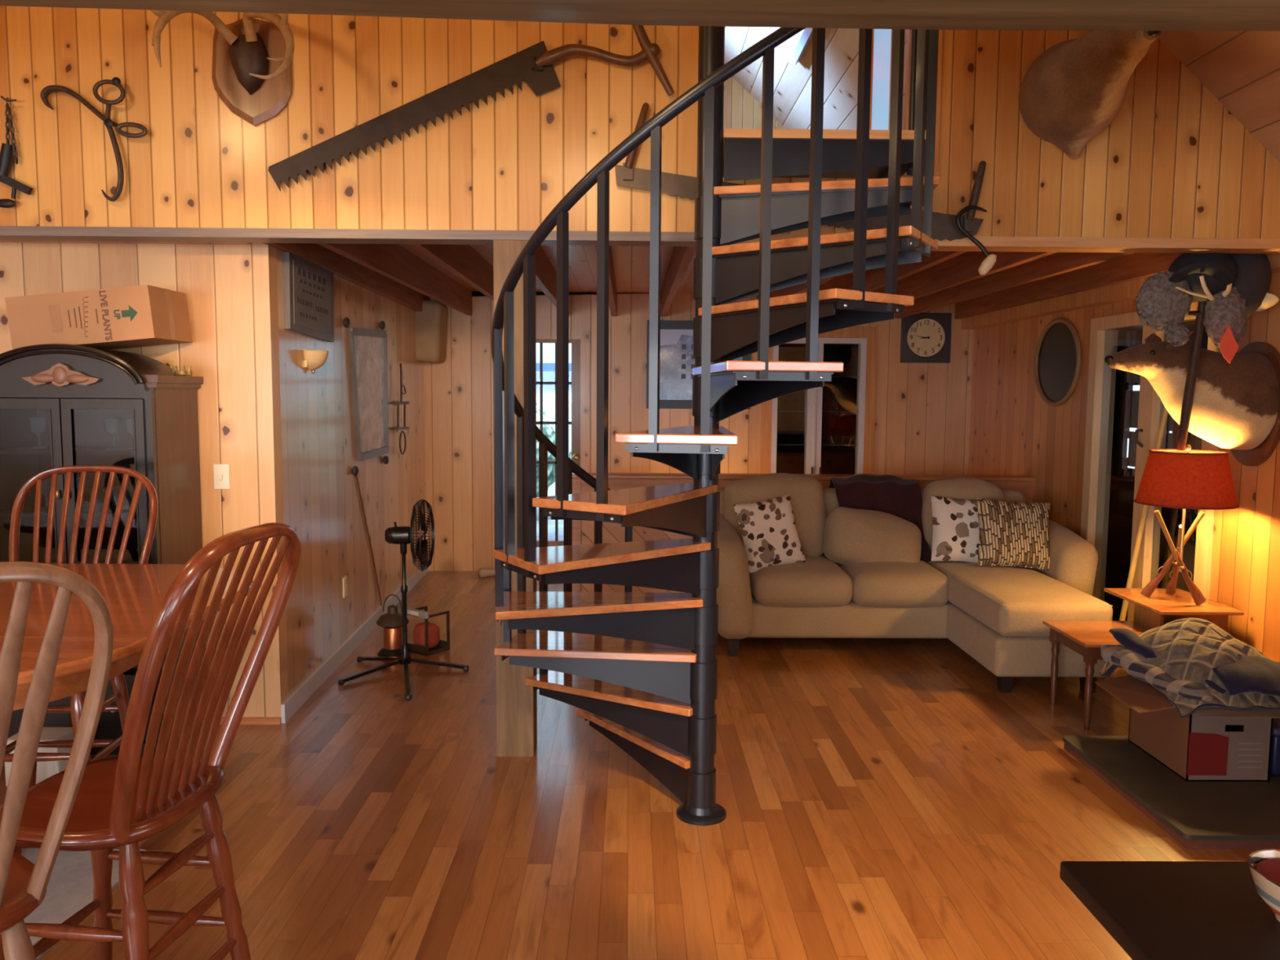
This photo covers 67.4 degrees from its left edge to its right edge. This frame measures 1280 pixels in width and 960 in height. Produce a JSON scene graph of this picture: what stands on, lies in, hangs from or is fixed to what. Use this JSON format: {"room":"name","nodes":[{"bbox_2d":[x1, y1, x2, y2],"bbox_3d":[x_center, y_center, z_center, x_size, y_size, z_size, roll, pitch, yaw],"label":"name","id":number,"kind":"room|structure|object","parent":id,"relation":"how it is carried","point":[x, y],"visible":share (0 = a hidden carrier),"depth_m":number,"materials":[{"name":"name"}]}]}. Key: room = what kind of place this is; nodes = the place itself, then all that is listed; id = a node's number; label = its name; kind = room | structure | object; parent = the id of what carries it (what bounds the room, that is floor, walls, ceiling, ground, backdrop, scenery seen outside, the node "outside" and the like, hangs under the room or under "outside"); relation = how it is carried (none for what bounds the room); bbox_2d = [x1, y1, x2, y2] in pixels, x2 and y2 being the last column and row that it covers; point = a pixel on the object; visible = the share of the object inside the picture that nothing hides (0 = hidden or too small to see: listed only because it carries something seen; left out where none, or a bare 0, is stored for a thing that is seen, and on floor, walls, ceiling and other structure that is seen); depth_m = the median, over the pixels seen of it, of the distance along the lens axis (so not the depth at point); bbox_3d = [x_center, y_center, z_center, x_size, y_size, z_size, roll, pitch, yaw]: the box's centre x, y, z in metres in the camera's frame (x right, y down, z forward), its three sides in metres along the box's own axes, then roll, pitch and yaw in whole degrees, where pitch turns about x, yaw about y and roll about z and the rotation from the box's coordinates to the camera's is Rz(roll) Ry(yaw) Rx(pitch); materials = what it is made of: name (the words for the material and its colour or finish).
{"room":"cabin living room","nodes":[
{"label":"cabin living room","id":0,"kind":"room"},
{"bbox_2d":[0,242,288,716],"bbox_3d":[-3.159,-0.070,4.420,2.974,2.400,0.100,0,5,-1],"label":"wall","id":1,"kind":"structure","parent":0,"point":[226,287],"depth_m":4.34,"materials":[{"name":"brown wood"}]},
{"bbox_2d":[213,463,230,489],"bbox_3d":[-1.910,-0.015,4.379,0.072,0.116,0.016,0,5,-1],"label":"light switch","id":2,"kind":"object","parent":1,"relation":"attached to","point":[221,471],"visible":1,"depth_m":4.38,"materials":[{"name":"white plastic"}]},
{"bbox_2d":[268,244,426,704],"bbox_3d":[-1.808,-0.231,6.312,0.100,2.400,3.876,0,5,-3],"label":"wall","id":3,"kind":"structure","parent":0,"point":[322,502],"depth_m":5.52,"materials":[{"name":"brown wood"}]},
{"bbox_2d":[282,252,333,342],"bbox_3d":[-1.674,-0.916,4.886,0.035,0.384,0.774,0,5,-3],"label":"framed sign","id":4,"kind":"object","parent":3,"relation":"attached to","point":[308,286],"visible":1,"depth_m":4.79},
{"bbox_2d":[303,349,328,373],"bbox_3d":[-1.646,-0.605,4.910,0.100,0.119,0.176,0,5,-1],"label":"wall sconce","id":5,"kind":"object","parent":3,"relation":"attached to","point":[313,359],"visible":1,"depth_m":4.85,"materials":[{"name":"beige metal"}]},
{"bbox_2d":[263,243,430,311],"bbox_3d":[-1.721,-1.315,6.090,0.050,0.200,4.122,0,5,-2],"label":"trim","id":6,"kind":"structure","parent":3,"relation":"attached to","point":[348,269],"depth_m":5.70,"materials":[{"name":"brown wood"}]},
{"bbox_2d":[280,564,428,723],"bbox_3d":[-1.758,0.919,6.416,0.018,0.090,3.874,0,5,-3],"label":"baseboard","id":7,"kind":"structure","parent":3,"relation":"attached to","point":[296,700],"depth_m":5.40,"materials":[{"name":"white paint"}]},
{"bbox_2d":[342,317,389,475],"bbox_3d":[-1.731,-0.551,6.127,0.043,0.983,1.099,0,5,-3],"label":"framed print","id":8,"kind":"object","parent":3,"relation":"attached to","point":[367,348],"visible":1,"depth_m":6.17},
{"bbox_2d":[393,363,408,454],"bbox_3d":[-1.752,-0.520,7.048,0.030,0.673,0.451,0,5,-3],"label":"hanger","id":9,"kind":"object","parent":3,"relation":"attached to","point":[397,403],"visible":1,"depth_m":7.04,"materials":[{"name":"metal"}]},
{"bbox_2d":[415,299,447,363],"bbox_3d":[-1.812,-1.233,7.974,0.380,0.513,0.340,0,5,-1],"label":"wall box","id":10,"kind":"object","parent":3,"relation":"attached to","point":[431,322],"visible":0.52,"depth_m":7.82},
{"bbox_2d":[0,240,835,293],"bbox_3d":[-0.890,-1.338,6.071,7.530,0.260,4.170,0,5,-1],"label":"ceiling","id":11,"kind":"structure","parent":0,"point":[631,264],"depth_m":6.34,"materials":[{"name":"brown wood"}]},
{"bbox_2d":[316,243,472,315],"bbox_3d":[-1.426,-1.312,6.083,0.044,0.200,4.140,0,5,-1],"label":"ceiling beam","id":12,"kind":"structure","parent":11,"relation":"attached to","point":[394,262],"depth_m":5.83,"materials":[{"name":"brown wood"}]},
{"bbox_2d":[409,244,493,301],"bbox_3d":[-1.016,-1.310,6.087,0.044,0.200,4.140,0,5,-1],"label":"ceiling beam","id":13,"kind":"structure","parent":11,"relation":"attached to","point":[464,261],"depth_m":5.45,"materials":[{"name":"brown wood"}]},
{"bbox_2d":[535,246,556,307],"bbox_3d":[-0.606,-1.307,6.091,0.044,0.200,4.140,0,5,-1],"label":"ceiling beam","id":14,"kind":"structure","parent":11,"relation":"attached to","point":[545,273],"depth_m":5.99,"materials":[{"name":"brown wood"}]},
{"bbox_2d":[595,245,617,316],"bbox_3d":[-0.196,-1.305,6.096,0.044,0.200,4.140,0,5,-1],"label":"ceiling beam","id":15,"kind":"structure","parent":11,"relation":"attached to","point":[612,284],"depth_m":6.41,"materials":[{"name":"brown wood"}]},
{"bbox_2d":[660,246,696,316],"bbox_3d":[0.214,-1.302,6.100,0.044,0.200,4.140,0,5,-1],"label":"ceiling beam","id":16,"kind":"structure","parent":11,"relation":"attached to","point":[681,258],"depth_m":5.69,"materials":[{"name":"brown wood"}]},
{"bbox_2d":[536,506,563,536],"bbox_3d":[-0.162,0.357,15.323,18.000,0.130,13.540,0,5,-1],"label":"ground","id":17,"kind":"structure","parent":0,"point":[551,523],"depth_m":12.00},
{"bbox_2d":[536,404,555,497],"bbox_3d":[-1.873,-0.325,12.590,1.626,1.754,1.267,0,5,-1],"label":"bush","id":18,"kind":"object","parent":17,"relation":"on","point":[548,430],"visible":0.09,"depth_m":12.42,"materials":[{"name":"plant"}]},
{"bbox_2d":[536,342,571,496],"bbox_3d":[-1.968,-1.750,17.113,8.400,3.720,3.560,0,5,-1],"label":"house","id":19,"kind":"object","parent":17,"relation":"on","point":[548,348],"visible":0.14,"depth_m":15.38,"materials":[{"name":"white"}]},
{"bbox_2d":[0,570,1279,959],"bbox_3d":[-0.874,1.329,3.003,7.730,0.100,10.960,0,5,-1],"label":"floor","id":20,"kind":"structure","parent":0,"point":[882,798],"depth_m":3.48,"materials":[{"name":"brown wood"}]},
{"bbox_2d":[4,727,74,786],"bbox_3d":[-2.374,1.100,3.818,0.210,0.190,0.160,0,5,-1],"label":"storage bin","id":21,"kind":"object","parent":20,"relation":"on","point":[45,770],"visible":0.17,"depth_m":3.74,"materials":[{"name":"white plastic"}]},
{"bbox_2d":[0,561,113,959],"bbox_3d":[-1.241,0.755,1.618,0.582,1.292,0.527,4,7,38],"label":"dining chair","id":22,"kind":"object","parent":20,"relation":"on","point":[24,883],"visible":1,"depth_m":1.62,"materials":[{"name":"brown wood"}]},
{"bbox_2d":[3,465,158,787],"bbox_3d":[-2.095,0.595,3.485,0.527,1.262,0.582,0,5,-5],"label":"dining chair","id":23,"kind":"object","parent":20,"relation":"on","point":[119,686],"visible":0.51,"depth_m":3.62,"materials":[{"name":"red wood"}]},
{"bbox_2d":[21,848,146,959],"bbox_3d":[-2.212,1.280,2.815,1.150,0.011,0.820,0,5,-1],"label":"table base","id":24,"kind":"object","parent":20,"relation":"on","point":[69,889],"visible":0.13,"depth_m":2.98,"materials":[{"name":"grey"}]},
{"bbox_2d":[0,563,253,711],"bbox_3d":[-2.202,0.818,2.803,1.865,0.894,1.520,0,5,-1],"label":"dining table","id":25,"kind":"object","parent":24,"relation":"on","point":[133,594],"visible":0.34,"depth_m":2.69,"materials":[{"name":"brown wood"}]},
{"bbox_2d":[0,343,205,755],"bbox_3d":[-2.370,0.293,4.167,0.791,1.734,0.457,0,5,-1],"label":"china cabinet","id":26,"kind":"object","parent":20,"relation":"on","point":[74,387],"visible":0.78,"depth_m":4.04,"materials":[{"name":"black wood"}]},
{"bbox_2d":[28,417,48,448],"bbox_3d":[-2.587,-0.203,4.133,0.072,0.130,0.071,0,5,-1],"label":"wine glass","id":27,"kind":"object","parent":26,"relation":"on","point":[38,426],"visible":1,"depth_m":4.11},
{"bbox_2d":[0,445,133,454],"bbox_3d":[-2.368,-0.130,4.170,0.691,0.015,0.335,0,5,-1],"label":"shelf","id":28,"kind":"object","parent":26,"relation":"attached to","point":[4,450],"depth_m":4.03,"materials":[{"name":"brown wood"}]},
{"bbox_2d":[0,502,136,516],"bbox_3d":[-2.370,0.129,4.193,0.691,0.015,0.335,0,5,-1],"label":"shelf","id":29,"kind":"object","parent":26,"relation":"attached to","point":[6,510],"depth_m":4.09,"materials":[{"name":"brown wood"}]},
{"bbox_2d":[4,284,191,350],"bbox_3d":[-2.297,-0.681,4.102,0.605,0.271,0.342,0,5,-1],"label":"cardboard box","id":30,"kind":"object","parent":26,"relation":"on","point":[144,315],"visible":1,"depth_m":3.94,"materials":[{"name":"brown"}]},
{"bbox_2d":[48,304,62,332],"bbox_3d":[-2.393,-0.661,3.932,0.055,0.114,0.001,0,5,-1],"label":"print","id":31,"kind":"object","parent":30,"relation":"attached to","point":[55,311],"depth_m":3.93},
{"bbox_2d":[103,417,122,448],"bbox_3d":[-2.267,-0.201,4.137,0.072,0.130,0.071,0,5,-1],"label":"wine glass","id":32,"kind":"object","parent":26,"relation":"on","point":[113,426],"visible":1,"depth_m":4.11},
{"bbox_2d":[0,522,301,959],"bbox_3d":[-1.099,0.724,2.139,0.582,1.262,0.527,1,5,6],"label":"dining chair","id":33,"kind":"object","parent":20,"relation":"on","point":[131,797],"visible":0.96,"depth_m":2.08,"materials":[{"name":"red wood"}]},
{"bbox_2d":[376,594,408,656],"bbox_3d":[-1.458,0.852,5.663,0.188,0.364,0.188,0,5,-1],"label":"lantern","id":34,"kind":"object","parent":20,"relation":"on","point":[391,621],"visible":0.84,"depth_m":5.62,"materials":[{"name":"black metal"}]},
{"bbox_2d":[337,498,468,699],"bbox_3d":[-1.344,0.593,5.252,0.687,0.954,0.736,2,6,21],"label":"pedestal fan","id":35,"kind":"object","parent":20,"relation":"on","point":[402,535],"visible":1,"depth_m":5.35,"materials":[{"name":"black plastic"}]},
{"bbox_2d":[400,605,449,656],"bbox_3d":[-1.289,0.893,5.770,0.240,0.265,0.192,4,6,37],"label":"lantern","id":36,"kind":"object","parent":20,"relation":"on","point":[443,646],"visible":0.75,"depth_m":5.71,"materials":[{"name":"metal"}]},
{"bbox_2d":[413,622,439,648],"bbox_3d":[-1.285,0.935,5.779,0.150,0.150,0.130,4,6,37],"label":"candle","id":37,"kind":"object","parent":36,"relation":"in","point":[419,633],"visible":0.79,"depth_m":5.73,"materials":[{"name":"wax"}]},
{"bbox_2d":[493,240,537,756],"bbox_3d":[-0.527,0.096,4.084,0.157,2.168,0.157,0,5,-1],"label":"support post","id":38,"kind":"object","parent":20,"relation":"on","point":[516,701],"visible":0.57,"depth_m":4.07,"materials":[{"name":"brown wood"}]},
{"bbox_2d":[491,26,939,826],"bbox_3d":[0.241,-0.529,3.378,1.533,3.550,1.509,0,5,-1],"label":"spiral staircase","id":39,"kind":"structure","parent":20,"relation":"on","point":[642,668],"depth_m":3.21,"materials":[{"name":"metal"}]},
{"bbox_2d":[716,472,1112,693],"bbox_3d":[1.547,0.524,5.748,2.314,1.045,1.804,0,5,-1],"label":"sectional sofa","id":40,"kind":"object","parent":20,"relation":"on","point":[864,575],"visible":0.8,"depth_m":5.66,"materials":[{"name":"beige fabric"}]},
{"bbox_2d":[733,494,806,573],"bbox_3d":[0.794,0.326,5.871,0.430,0.462,0.213,-1,5,-12],"label":"throw pillow","id":41,"kind":"object","parent":40,"relation":"on","point":[768,529],"visible":0.99,"depth_m":5.81,"materials":[{"name":"fabric"}]},
{"bbox_2d":[724,472,826,556],"bbox_3d":[0.869,0.240,6.186,0.655,0.569,0.290,0,5,-1],"label":"cushion","id":42,"kind":"object","parent":40,"relation":"on","point":[806,492],"depth_m":6.10,"materials":[{"name":"beige fabric"}]},
{"bbox_2d":[749,554,853,607],"bbox_3d":[0.969,0.618,6.020,0.598,0.267,0.819,0,5,-1],"label":"seat cushion","id":43,"kind":"object","parent":40,"relation":"on","point":[825,580],"depth_m":5.65,"materials":[{"name":"beige fabric"}]},
{"bbox_2d":[822,506,921,564],"bbox_3d":[1.464,0.391,6.056,0.626,0.439,0.345,0,5,-1],"label":"cushion","id":44,"kind":"object","parent":40,"relation":"on","point":[851,536],"depth_m":5.92,"materials":[{"name":"beige fabric"}]},
{"bbox_2d":[829,473,931,562],"bbox_3d":[1.573,0.244,6.335,0.587,0.546,0.579,0,5,-1],"label":"throw blanket","id":45,"kind":"object","parent":40,"relation":"on","point":[900,497],"visible":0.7,"depth_m":6.29,"materials":[{"name":"fabric"}]},
{"bbox_2d":[833,560,949,608],"bbox_3d":[1.548,0.621,6.026,0.598,0.267,0.819,0,5,-1],"label":"seat cushion","id":46,"kind":"object","parent":40,"relation":"on","point":[873,584],"depth_m":5.65,"materials":[{"name":"beige fabric"}]},
{"bbox_2d":[931,495,979,563],"bbox_3d":[2.019,0.314,6.023,0.398,0.414,0.213,1,5,4],"label":"throw pillow","id":47,"kind":"object","parent":40,"relation":"on","point":[956,531],"visible":0.8,"depth_m":5.96,"materials":[{"name":"fabric"}]},
{"bbox_2d":[921,477,1004,551],"bbox_3d":[2.103,0.239,6.258,0.536,0.509,0.279,0,5,-1],"label":"cushion","id":48,"kind":"object","parent":40,"relation":"on","point":[961,488],"depth_m":6.19,"materials":[{"name":"beige fabric"}]},
{"bbox_2d":[977,497,1050,569],"bbox_3d":[2.270,0.328,5.826,0.459,0.417,0.220,1,5,4],"label":"throw pillow","id":49,"kind":"object","parent":40,"relation":"on","point":[1011,533],"visible":1,"depth_m":5.76,"materials":[{"name":"fabric"}]},
{"bbox_2d":[920,555,1112,636],"bbox_3d":[2.123,0.651,5.633,0.605,0.220,1.530,0,5,-1],"label":"cushion","id":50,"kind":"object","parent":40,"relation":"on","point":[993,601],"depth_m":5.13,"materials":[{"name":"beige fabric"}]},
{"bbox_2d":[1042,588,1244,730],"bbox_3d":[2.434,0.869,4.738,0.793,0.550,0.645,0,5,-1],"label":"end table","id":51,"kind":"object","parent":20,"relation":"on","point":[1086,638],"visible":0.61,"depth_m":4.66,"materials":[{"name":"brown wood"}]},
{"bbox_2d":[1133,444,1239,605],"bbox_3d":[2.584,0.218,4.614,0.436,0.785,0.535,0,5,-1],"label":"table lamp","id":52,"kind":"object","parent":51,"relation":"on","point":[1188,478],"visible":1,"depth_m":4.43,"materials":[{"name":"fabric"}]},
{"bbox_2d":[1176,301,1206,450],"bbox_3d":[2.453,-0.479,4.329,0.198,0.705,0.254,0,5,-1],"label":"stand","id":53,"kind":"object","parent":52,"relation":"attached to","point":[1191,377],"visible":0.74,"depth_m":4.33,"materials":[{"name":"metal"}]},
{"bbox_2d":[1135,253,1247,363],"bbox_3d":[2.380,-0.750,4.117,0.420,0.502,0.308,-3,6,-29],"label":"hat","id":54,"kind":"object","parent":53,"relation":"on","point":[1163,301],"visible":0.98,"depth_m":4.08,"materials":[{"name":"fur"}]},
{"bbox_2d":[1228,253,1279,318],"bbox_3d":[2.627,-0.854,4.196,0.258,0.334,0.238,0,5,-1],"label":"felt hat","id":55,"kind":"object","parent":53,"relation":"hanging from","point":[1253,282],"visible":0.55,"depth_m":4.09,"materials":[{"name":"fabric"}]},
{"bbox_2d":[1119,406,1168,621],"bbox_3d":[2.801,0.224,5.303,0.073,1.721,0.486,0,5,-2],"label":"wooden stick","id":56,"kind":"object","parent":20,"relation":"on","point":[1164,418],"visible":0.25,"depth_m":5.38,"materials":[{"name":"wood"}]},
{"bbox_2d":[1059,861,1279,959],"bbox_3d":[1.482,1.047,0.637,1.811,0.920,1.452,0,5,-1],"label":"table","id":57,"kind":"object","parent":20,"relation":"on","point":[1153,910],"depth_m":1.19,"materials":[{"name":"black wood"}]},
{"bbox_2d":[1247,848,1279,921],"bbox_3d":[0.799,0.502,1.155,0.120,0.062,0.120,0,5,-1],"label":"striped bowl","id":58,"kind":"object","parent":57,"relation":"on","point":[1264,864],"visible":1,"depth_m":1.16,"materials":[{"name":"ceramic"}]},
{"bbox_2d":[1062,735,1279,848],"bbox_3d":[2.365,1.204,3.776,0.996,0.055,0.962,0,5,-1],"label":"stone hearth","id":59,"kind":"object","parent":20,"relation":"on","point":[1197,815],"visible":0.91,"depth_m":3.60,"materials":[{"name":"stone"}]},
{"bbox_2d":[1094,674,1279,781],"bbox_3d":[2.226,1.011,3.907,0.522,0.304,0.540,0,5,-1],"label":"box","id":60,"kind":"object","parent":59,"relation":"on","point":[1211,744],"visible":0.91,"depth_m":3.75,"materials":[{"name":"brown cardboard"}]},
{"bbox_2d":[1100,644,1212,701],"bbox_3d":[2.109,0.790,3.952,0.142,0.126,0.554,-1,5,-16],"label":"plaid blanket","id":61,"kind":"object","parent":60,"relation":"on","point":[1135,664],"visible":0.88,"depth_m":3.91,"materials":[{"name":"grey fabric"}]},
{"bbox_2d":[1098,617,1279,719],"bbox_3d":[2.432,0.766,3.999,0.708,0.336,0.686,0,5,-1],"label":"quilt","id":62,"kind":"object","parent":60,"relation":"on","point":[1185,648],"visible":0.68,"depth_m":3.86,"materials":[{"name":"fabric"}]},
{"bbox_2d":[1109,627,1226,693],"bbox_3d":[2.170,0.741,3.972,0.112,0.157,0.556,-1,5,-19],"label":"blanket","id":63,"kind":"object","parent":62,"relation":"on","point":[1129,639],"visible":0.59,"depth_m":4.07,"materials":[{"name":"fabric"}]},
{"bbox_2d":[1212,654,1279,696],"bbox_3d":[2.427,0.775,3.758,0.348,0.151,0.228,0,5,-1],"label":"blanket","id":64,"kind":"object","parent":62,"relation":"on","point":[1258,674],"visible":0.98,"depth_m":3.72,"materials":[{"name":"fabric"}]},
{"bbox_2d":[1269,718,1279,775],"bbox_3d":[2.669,1.058,3.986,0.366,0.199,0.420,0,5,-1],"label":"storage tote","id":65,"kind":"object","parent":59,"relation":"on","point":[1274,766],"visible":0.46,"depth_m":3.79,"materials":[{"name":"blue plastic"}]},
{"bbox_2d":[0,5,1279,239],"bbox_3d":[-0.858,-2.773,3.803,7.530,3.548,0.090,0,5,-1],"label":"wall","id":66,"kind":"structure","parent":0,"point":[1174,162],"depth_m":3.89,"materials":[{"name":"brown wood"}]},
{"bbox_2d":[0,95,32,208],"bbox_3d":[-2.519,-1.313,3.847,0.150,0.442,0.057,0,5,-1],"label":"trap","id":67,"kind":"object","parent":66,"relation":"attached to","point":[7,151],"visible":1,"depth_m":3.84,"materials":[{"name":"metal"}]},
{"bbox_2d":[40,76,147,201],"bbox_3d":[-2.176,-1.358,3.840,0.420,0.480,0.071,0,5,-1],"label":"tongs","id":68,"kind":"object","parent":66,"relation":"attached to","point":[46,91],"visible":1,"depth_m":3.82,"materials":[{"name":"metal"}]},
{"bbox_2d":[150,9,294,126],"bbox_3d":[-1.527,-1.632,3.611,0.517,0.460,0.483,0,5,-1],"label":"antler mount","id":69,"kind":"object","parent":66,"relation":"attached to","point":[252,58],"visible":0.88,"depth_m":3.82,"materials":[{"name":"brown wood"}]},
{"bbox_2d":[0,226,696,246],"bbox_3d":[-2.185,-1.011,3.953,4.900,0.037,0.142,0,5,-1],"label":"trim","id":70,"kind":"structure","parent":66,"relation":"attached to","point":[6,233],"depth_m":3.90,"materials":[{"name":"wood"}]},
{"bbox_2d":[267,25,674,191],"bbox_3d":[-0.679,-1.520,3.840,1.630,0.730,0.064,1,5,1],"label":"saw","id":71,"kind":"object","parent":66,"relation":"attached to","point":[533,64],"visible":0.91,"depth_m":3.84,"materials":[{"name":"metal"}]},
{"bbox_2d":[614,102,986,240],"bbox_3d":[0.648,-1.239,3.868,1.500,0.529,0.046,0,5,-1],"label":"saw","id":72,"kind":"object","parent":66,"relation":"attached to","point":[944,226],"visible":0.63,"depth_m":3.88,"materials":[{"name":"metal"}]},
{"bbox_2d":[955,204,996,275],"bbox_3d":[1.353,-0.964,3.858,0.165,0.280,0.047,0,5,-1],"label":"hook","id":73,"kind":"object","parent":72,"relation":"hanging from","point":[988,263],"visible":1,"depth_m":3.86,"materials":[{"name":"black metal"}]},
{"bbox_2d":[902,30,942,176],"bbox_3d":[0.761,-2.197,3.871,0.919,1.910,0.131,0,5,-1],"label":"trim","id":74,"kind":"structure","parent":66,"relation":"attached to","point":[936,169],"depth_m":3.88,"materials":[{"name":"brown wood"}]},
{"bbox_2d":[731,234,1279,253],"bbox_3d":[1.579,-0.980,3.993,2.630,0.040,0.142,0,5,-1],"label":"trim","id":75,"kind":"structure","parent":66,"relation":"attached to","point":[1025,244],"depth_m":3.93,"materials":[{"name":"wood"}]},
{"bbox_2d":[1018,30,1161,159],"bbox_3d":[1.673,-1.505,3.635,0.394,0.453,0.676,2,5,14],"label":"deer mount","id":76,"kind":"object","parent":66,"relation":"attached to","point":[1075,89],"visible":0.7,"depth_m":3.60,"materials":[{"name":"brown fur"}]},
{"bbox_2d":[423,76,973,571],"bbox_3d":[-0.908,-2.067,8.159,7.530,5.738,0.120,0,5,-1],"label":"wall","id":77,"kind":"structure","parent":0,"point":[922,411],"depth_m":8.24,"materials":[{"name":"brown wood"}]},
{"bbox_2d":[486,328,590,568],"bbox_3d":[-0.870,-0.243,8.268,0.875,2.085,0.130,0,5,-1],"label":"door","id":78,"kind":"structure","parent":77,"relation":"in","point":[580,340],"depth_m":8.23,"materials":[{"name":"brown wood"}]},
{"bbox_2d":[646,320,751,408],"bbox_3d":[0.502,-0.982,8.193,0.890,0.747,0.035,0,5,-1],"label":"framed picture","id":79,"kind":"object","parent":77,"relation":"attached to","point":[677,361],"visible":0.21,"depth_m":8.19},
{"bbox_2d":[770,337,866,474],"bbox_3d":[1.531,-0.566,8.288,0.798,1.305,0.140,0,5,-1],"label":"window","id":80,"kind":"structure","parent":77,"relation":"in","point":[813,413],"depth_m":8.25,"materials":[{"name":"white paint"}]},
{"bbox_2d":[760,326,877,474],"bbox_3d":[1.532,-0.612,8.245,0.978,1.405,0.018,0,5,-1],"label":"trim","id":81,"kind":"structure","parent":77,"relation":"attached to","point":[870,333],"depth_m":8.23,"materials":[{"name":"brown wood"}]},
{"bbox_2d":[819,251,966,292],"bbox_3d":[1.444,-1.295,6.113,0.044,0.200,4.140,0,5,-1],"label":"ceiling beam","id":82,"kind":"structure","parent":77,"relation":"attached to","point":[875,277],"depth_m":5.64,"materials":[{"name":"brown wood"}]},
{"bbox_2d":[900,312,951,363],"bbox_3d":[2.440,-1.212,8.188,0.423,0.423,0.042,0,5,-1],"label":"wall clock","id":83,"kind":"object","parent":77,"relation":"attached to","point":[926,337],"visible":0.99,"depth_m":8.18,"materials":[{"name":"black metal"}]},
{"bbox_2d":[871,251,1056,299],"bbox_3d":[1.854,-1.292,6.117,0.044,0.200,4.140,0,5,-1],"label":"ceiling beam","id":84,"kind":"structure","parent":77,"relation":"attached to","point":[963,268],"depth_m":5.59,"materials":[{"name":"brown wood"}]},
{"bbox_2d":[894,252,1134,318],"bbox_3d":[2.214,-1.290,6.121,0.044,0.200,4.140,0,5,-1],"label":"ceiling beam","id":85,"kind":"structure","parent":77,"relation":"attached to","point":[1058,263],"depth_m":5.66,"materials":[{"name":"brown wood"}]},
{"bbox_2d":[954,253,1182,319],"bbox_3d":[2.729,-1.287,6.126,0.044,0.200,4.140,0,5,-1],"label":"ceiling beam","id":86,"kind":"structure","parent":77,"relation":"attached to","point":[1135,266],"depth_m":5.99,"materials":[{"name":"brown wood"}]},
{"bbox_2d":[581,497,1032,592],"bbox_3d":[1.175,0.441,7.241,3.354,0.935,0.480,0,5,-1],"label":"wall","id":87,"kind":"structure","parent":0,"point":[612,532],"depth_m":6.99,"materials":[{"name":"brown wood"}]},
{"bbox_2d":[572,472,1035,591],"bbox_3d":[1.162,0.443,7.050,3.384,0.965,0.200,0,5,-1],"label":"trim","id":88,"kind":"structure","parent":87,"relation":"attached to","point":[1024,484],"depth_m":6.93,"materials":[{"name":"brown wood"}]},
{"bbox_2d":[776,343,857,474],"bbox_3d":[2.158,-0.494,9.084,2.700,2.720,1.380,0,5,-1],"label":"wall","id":89,"kind":"structure","parent":0,"point":[840,393],"depth_m":9.66,"materials":[{"name":"wood"}]},
{"bbox_2d":[869,28,911,129],"bbox_3d":[1.058,-1.953,4.026,0.196,1.320,0.050,0,5,-1],"label":"window","id":90,"kind":"structure","parent":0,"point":[882,39],"depth_m":4.05,"materials":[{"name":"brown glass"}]},
{"bbox_2d":[724,26,1279,333],"bbox_3d":[1.178,-2.620,2.717,4.080,3.910,10.860,0,5,-1],"label":"ceiling","id":91,"kind":"structure","parent":0,"point":[1241,68],"depth_m":3.90,"materials":[{"name":"brown wood"}]},
{"bbox_2d":[753,26,813,65],"bbox_3d":[0.809,-3.204,6.166,0.768,0.737,1.000,0,5,-1],"label":"window","id":92,"kind":"structure","parent":91,"relation":"attached to","point":[792,50],"depth_m":6.63,"materials":[{"name":"glass"}]},
{"bbox_2d":[968,271,1279,662],"bbox_3d":[2.959,0.058,2.926,0.120,2.500,10.760,0,5,-1],"label":"wall","id":93,"kind":"structure","parent":0,"point":[1013,431],"depth_m":6.30,"materials":[{"name":"brown wood"}]},
{"bbox_2d":[1034,318,1081,406],"bbox_3d":[2.852,-0.805,6.569,0.034,0.599,0.690,0,5,-1],"label":"oval mirror","id":94,"kind":"object","parent":93,"relation":"attached to","point":[1058,353],"visible":1,"depth_m":6.56,"materials":[{"name":"mirror"}]},
{"bbox_2d":[960,253,1279,328],"bbox_3d":[2.818,-1.244,6.131,0.108,0.285,4.140,0,5,-1],"label":"ceiling beam","id":95,"kind":"structure","parent":93,"relation":"attached to","point":[1126,291],"depth_m":6.23,"materials":[{"name":"brown wood"}]},
{"bbox_2d":[1080,302,1221,621],"bbox_3d":[2.886,0.060,5.476,0.174,2.035,1.340,0,5,-1],"label":"door frame","id":96,"kind":"structure","parent":93,"relation":"in","point":[1151,406],"depth_m":5.96,"materials":[{"name":"wood"}]},
{"bbox_2d":[1104,329,1279,466],"bbox_3d":[2.535,-0.383,4.498,0.705,0.632,0.483,0,5,-1],"label":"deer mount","id":97,"kind":"object","parent":93,"relation":"attached to","point":[1236,407],"visible":0.93,"depth_m":4.39,"materials":[{"name":"brown fur"}]},
{"bbox_2d":[1104,324,1208,621],"bbox_3d":[3.891,-0.309,7.341,1.830,2.750,7.400,0,5,-1],"label":"wall","id":98,"kind":"structure","parent":0,"point":[1126,400],"depth_m":9.26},
{"bbox_3d":[-0.825,-0.829,-0.445,7.530,0.100,4.280,0,5,-1],"label":"ceiling","id":99,"kind":"structure","parent":0,"visible":0},
{"bbox_2d":[0,0,1279,31],"bbox_3d":[-0.847,-1.061,1.794,7.530,0.322,0.260,0,5,-1],"label":"ceiling beam","id":100,"kind":"structure","parent":99,"relation":"attached to","point":[933,15],"depth_m":1.86,"materials":[{"name":"brown wood"}]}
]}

